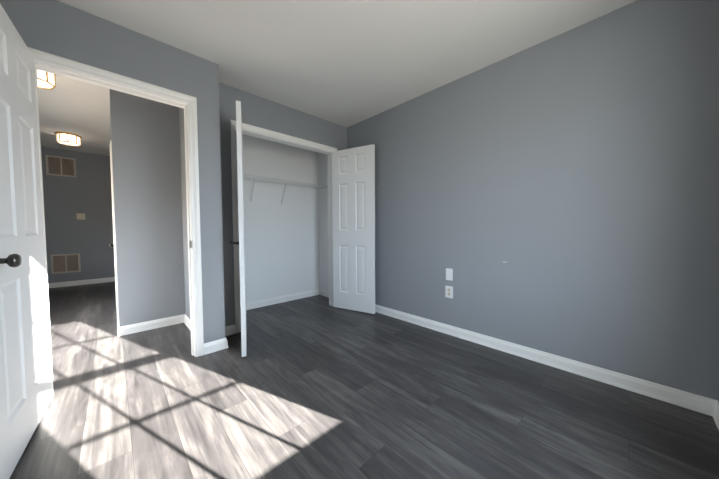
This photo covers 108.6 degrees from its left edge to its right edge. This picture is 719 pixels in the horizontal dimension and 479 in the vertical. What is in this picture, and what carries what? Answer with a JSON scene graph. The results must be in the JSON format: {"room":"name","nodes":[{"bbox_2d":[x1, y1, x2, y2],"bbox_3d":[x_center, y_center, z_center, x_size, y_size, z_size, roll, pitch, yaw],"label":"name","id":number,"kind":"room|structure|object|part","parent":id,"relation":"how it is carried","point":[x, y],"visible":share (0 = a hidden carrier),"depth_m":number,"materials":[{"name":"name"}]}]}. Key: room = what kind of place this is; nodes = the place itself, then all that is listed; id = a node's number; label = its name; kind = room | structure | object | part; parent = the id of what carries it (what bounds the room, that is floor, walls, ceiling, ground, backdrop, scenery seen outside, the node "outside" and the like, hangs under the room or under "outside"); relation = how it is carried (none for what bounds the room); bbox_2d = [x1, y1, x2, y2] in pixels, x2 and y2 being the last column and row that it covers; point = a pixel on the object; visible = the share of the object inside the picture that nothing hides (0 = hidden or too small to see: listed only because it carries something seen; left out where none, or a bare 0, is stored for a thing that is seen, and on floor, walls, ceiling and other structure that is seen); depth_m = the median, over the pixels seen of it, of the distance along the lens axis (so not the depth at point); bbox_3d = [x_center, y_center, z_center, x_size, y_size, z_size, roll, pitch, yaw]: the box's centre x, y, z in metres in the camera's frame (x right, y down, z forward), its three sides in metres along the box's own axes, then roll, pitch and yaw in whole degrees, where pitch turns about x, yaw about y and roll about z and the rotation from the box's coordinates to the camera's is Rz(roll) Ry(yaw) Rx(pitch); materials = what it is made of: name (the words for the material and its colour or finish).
{"room":"empty bedroom","nodes":[
{"label":"empty bedroom","id":0,"kind":"room"},
{"bbox_2d":[38,75,110,155],"bbox_3d":[-3.559,-1.663,3.401,1.730,0.100,4.800,-2,3,-44],"label":"ceiling","id":1,"kind":"structure","parent":0,"point":[80,108],"depth_m":3.35,"materials":[{"name":"white paint"}]},
{"bbox_2d":[37,70,55,89],"bbox_3d":[-2.967,-1.503,2.354,0.266,0.142,0.266,-1,2,-21],"label":"ceiling lamp","id":2,"kind":"object","parent":1,"relation":"attached to","point":[45,80],"visible":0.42,"depth_m":2.38,"materials":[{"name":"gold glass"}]},
{"bbox_3d":[-2.864,-1.494,2.308,0.006,0.112,0.081,1,2,24],"label":"crystal panel","id":3,"kind":"part","parent":2,"relation":"part of","materials":[{"name":"white glass"}]},
{"bbox_3d":[-2.967,-1.445,2.356,0.203,0.005,0.203,1,2,24],"label":"glass","id":4,"kind":"part","parent":2,"relation":"part of","materials":[{"name":"white glass"}]},
{"bbox_3d":[-2.862,-1.498,2.395,0.006,0.112,0.081,-1,2,-21],"label":"crystal panel","id":5,"kind":"part","parent":2,"relation":"part of","materials":[{"name":"white glass"}]},
{"bbox_2d":[54,131,81,146],"bbox_3d":[-4.538,-1.562,4.033,0.266,0.142,0.266,-1,2,-21],"label":"ceiling lamp","id":6,"kind":"object","parent":1,"relation":"attached to","point":[65,138],"visible":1,"depth_m":3.97,"materials":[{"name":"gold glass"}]},
{"bbox_3d":[-4.497,-1.551,3.928,0.081,0.112,0.006,-1,2,-21],"label":"crystal panel","id":7,"kind":"part","parent":6,"relation":"part of","materials":[{"name":"white glass"}]},
{"bbox_3d":[-4.537,-1.504,4.035,0.203,0.005,0.203,-1,2,-21],"label":"glass","id":8,"kind":"part","parent":6,"relation":"part of","materials":[{"name":"white glass"}]},
{"bbox_3d":[-4.435,-1.553,3.988,0.006,0.112,0.081,1,2,24],"label":"crystal panel","id":9,"kind":"part","parent":6,"relation":"part of","materials":[{"name":"white glass"}]},
{"bbox_2d":[41,147,114,282],"bbox_3d":[-5.345,-0.399,4.990,1.062,2.535,0.100,-2,3,-44],"label":"wall","id":10,"kind":"structure","parent":0,"point":[89,193],"depth_m":4.95,"materials":[{"name":"grey paint"}]},
{"bbox_2d":[45,155,75,176],"bbox_3d":[-5.481,-1.344,4.750,0.362,0.350,0.012,-2,3,-44],"label":"air vent","id":11,"kind":"object","parent":10,"relation":"in","point":[49,168],"visible":1,"depth_m":4.74,"materials":[{"name":"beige metal"}]},
{"bbox_2d":[51,253,80,273],"bbox_3d":[-5.472,0.447,4.821,0.362,0.350,0.012,-2,3,-44],"label":"air vent","id":12,"kind":"object","parent":10,"relation":"in","point":[69,263],"visible":1,"depth_m":4.81,"materials":[{"name":"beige metal"}]},
{"bbox_2d":[76,213,84,219],"bbox_3d":[-5.320,-0.440,4.935,0.112,0.116,0.013,-2,3,-44],"label":"light switch","id":13,"kind":"object","parent":10,"relation":"attached to","point":[81,216],"visible":1,"depth_m":4.94,"materials":[{"name":"beige plastic"}]},
{"bbox_2d":[48,277,114,287],"bbox_3d":[-5.335,0.826,4.961,0.962,0.090,0.018,-2,3,-44],"label":"baseboard","id":14,"kind":"structure","parent":10,"relation":"attached to","point":[110,279],"depth_m":4.95,"materials":[{"name":"white paint"}]},
{"bbox_2d":[0,0,224,342],"bbox_3d":[-1.855,-0.285,1.677,1.731,2.535,0.116,-2,3,-44],"label":"wall","id":15,"kind":"structure","parent":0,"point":[54,27],"depth_m":1.94,"materials":[{"name":"grey paint"}]},
{"bbox_2d":[0,4,51,478],"bbox_3d":[-1.661,-0.032,1.245,0.167,2.038,0.769,-2,3,-40],"label":"door","id":16,"kind":"structure","parent":15,"relation":"in","point":[25,369],"depth_m":1.24,"materials":[{"name":"white paint"}]},
{"bbox_3d":[-1.420,0.086,1.042,0.066,0.064,0.064,-2,3,-40],"label":"knob","id":17,"kind":"part","parent":16,"relation":"part of","materials":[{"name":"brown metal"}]},
{"bbox_2d":[28,47,203,395],"bbox_3d":[-1.671,-0.075,1.848,0.901,2.101,0.134,-2,3,-44],"label":"door frame","id":18,"kind":"structure","parent":15,"relation":"attached to","point":[43,61],"depth_m":2.04,"materials":[{"name":"white paint"}]},
{"bbox_2d":[204,338,227,354],"bbox_3d":[-1.231,0.914,2.222,0.187,0.090,0.018,-2,3,-44],"label":"baseboard","id":19,"kind":"structure","parent":15,"relation":"attached to","point":[210,347],"depth_m":2.21,"materials":[{"name":"white paint"}]},
{"bbox_2d":[109,89,184,325],"bbox_3d":[-3.446,-0.373,4.111,0.669,2.535,3.795,-2,3,-44],"label":"wall","id":20,"kind":"structure","parent":0,"point":[144,133],"depth_m":2.68,"materials":[{"name":"grey paint"}]},
{"bbox_2d":[110,140,118,316],"bbox_3d":[-3.072,-0.095,3.235,0.016,2.045,0.873,-2,3,-44],"label":"door frame","id":21,"kind":"structure","parent":20,"relation":"attached to","point":[111,167],"depth_m":2.93,"materials":[{"name":"white paint"}]},
{"bbox_2d":[117,315,119,334],"bbox_3d":[-2.546,0.901,2.727,0.018,0.090,0.523,-2,3,-44],"label":"baseboard","id":22,"kind":"structure","parent":20,"relation":"attached to","point":[118,325],"depth_m":2.72,"materials":[{"name":"white paint"}]},
{"bbox_2d":[118,314,184,335],"bbox_3d":[-2.175,0.899,2.733,0.564,0.090,0.018,-2,3,-44],"label":"baseboard","id":23,"kind":"structure","parent":20,"relation":"attached to","point":[153,324],"depth_m":2.71,"materials":[{"name":"white paint"}]},
{"bbox_2d":[179,107,189,318],"bbox_3d":[-1.626,-0.322,2.601,0.123,2.535,0.905,-2,3,-44],"label":"wall","id":24,"kind":"structure","parent":0,"point":[181,110],"depth_m":2.79,"materials":[{"name":"grey paint"}]},
{"bbox_2d":[184,314,190,330],"bbox_3d":[-1.671,0.901,2.601,0.018,0.090,0.905,-2,3,-44],"label":"baseboard","id":25,"kind":"structure","parent":24,"relation":"attached to","point":[186,319],"depth_m":2.79,"materials":[{"name":"white paint"}]},
{"bbox_2d":[242,134,318,302],"bbox_3d":[-1.270,-0.314,3.542,1.688,2.440,0.038,-2,3,-44],"label":"wall","id":26,"kind":"structure","parent":0,"point":[282,240],"depth_m":3.65,"materials":[{"name":"white paint"}]},
{"bbox_2d":[246,289,318,309],"bbox_3d":[-1.245,0.861,3.568,1.681,0.090,0.018,-2,3,-44],"label":"baseboard","id":27,"kind":"structure","parent":26,"relation":"attached to","point":[261,303],"depth_m":3.68,"materials":[{"name":"white paint"}]},
{"bbox_2d":[243,174,326,203],"bbox_3d":[-1.154,-0.644,3.405,1.681,0.290,0.302,-2,3,-44],"label":"wire shelf","id":28,"kind":"object","parent":26,"relation":"attached to","point":[254,178],"visible":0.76,"depth_m":3.46,"materials":[{"name":"white metal"}]},
{"bbox_2d":[219,82,346,326],"bbox_3d":[-0.815,-0.297,3.066,1.689,2.440,0.115,-2,3,-44],"label":"wall","id":29,"kind":"structure","parent":0,"point":[257,111],"depth_m":2.61,"materials":[{"name":"grey paint"}]},
{"bbox_2d":[225,324,235,335],"bbox_3d":[-1.311,0.902,2.542,0.175,0.090,0.018,-2,3,-44],"label":"baseboard","id":30,"kind":"structure","parent":29,"relation":"attached to","point":[229,330],"depth_m":2.56,"materials":[{"name":"white paint"}]},
{"bbox_2d":[230,101,246,356],"bbox_3d":[-1.093,-0.075,2.321,0.104,2.035,0.603,-1,2,-23],"label":"door","id":31,"kind":"structure","parent":29,"relation":"in","point":[241,242],"depth_m":2.06,"materials":[{"name":"white paint"}]},
{"bbox_3d":[-1.062,-0.076,2.335,0.035,2.035,0.603,-1,2,-23],"label":"panel","id":32,"kind":"part","parent":31,"relation":"part of","materials":[{"name":"white paint"}]},
{"bbox_2d":[230,120,336,332],"bbox_3d":[-0.812,-0.134,3.062,1.328,2.114,0.134,-2,3,-44],"label":"door frame","id":33,"kind":"structure","parent":29,"relation":"attached to","point":[250,130],"depth_m":2.73,"materials":[{"name":"white paint"}]},
{"bbox_2d":[332,144,374,313],"bbox_3d":[-0.065,-0.119,3.292,0.603,2.035,0.104,1,3,30],"label":"door","id":34,"kind":"structure","parent":29,"relation":"in","point":[353,169],"depth_m":3.23,"materials":[{"name":"white paint"}]},
{"bbox_2d":[57,0,636,126],"bbox_3d":[-0.329,-1.535,1.667,3.080,0.140,3.985,-2,3,-44],"label":"ceiling","id":35,"kind":"structure","parent":0,"point":[346,63],"depth_m":1.88,"materials":[{"name":"white paint"}]},
{"bbox_2d":[9,282,718,478],"bbox_3d":[-1.828,0.981,3.017,3.540,0.100,7.880,-2,3,-44],"label":"floor","id":36,"kind":"structure","parent":0,"point":[319,390],"depth_m":1.48,"materials":[{"name":"plastic"}]},
{"bbox_2d":[318,0,718,399],"bbox_3d":[0.655,-0.295,2.834,0.124,2.440,3.921,-2,3,-44],"label":"wall","id":37,"kind":"structure","parent":0,"point":[567,183],"depth_m":1.83,"materials":[{"name":"grey paint"}]},
{"bbox_2d":[319,289,328,297],"bbox_3d":[-0.449,0.843,3.938,0.018,0.090,0.581,-2,3,-44],"label":"baseboard","id":38,"kind":"structure","parent":37,"relation":"attached to","point":[325,293],"depth_m":4.04,"materials":[{"name":"white paint"}]},
{"bbox_2d":[445,286,452,298],"bbox_3d":[0.881,0.516,2.542,0.009,0.116,0.078,-2,3,-44],"label":"power outlet","id":39,"kind":"object","parent":37,"relation":"attached to","point":[448,289],"visible":1,"depth_m":2.54,"materials":[{"name":"white plastic"}]},
{"bbox_2d":[446,268,452,280],"bbox_3d":[0.881,0.343,2.535,0.007,0.116,0.070,-2,3,-44],"label":"blank plate","id":40,"kind":"object","parent":37,"relation":"attached to","point":[449,272],"visible":1,"depth_m":2.53,"materials":[{"name":"white plastic"}]},
{"bbox_2d":[375,304,717,415],"bbox_3d":[0.900,0.892,2.532,0.018,0.090,3.086,-2,3,-44],"label":"baseboard","id":41,"kind":"structure","parent":37,"relation":"attached to","point":[691,401],"depth_m":1.84,"materials":[{"name":"white paint"}]},
{"bbox_3d":[0.988,-0.198,0.346,3.080,2.440,0.140,-2,3,-44],"label":"wall window","id":42,"kind":"structure","parent":0,"visible":0},
{"bbox_2d":[712,401,718,429],"bbox_3d":[0.932,0.974,0.443,2.860,0.090,0.018,-2,3,-44],"label":"baseboard","id":43,"kind":"structure","parent":42,"relation":"attached to","point":[715,416],"depth_m":1.38,"materials":[{"name":"white paint"}]}
]}

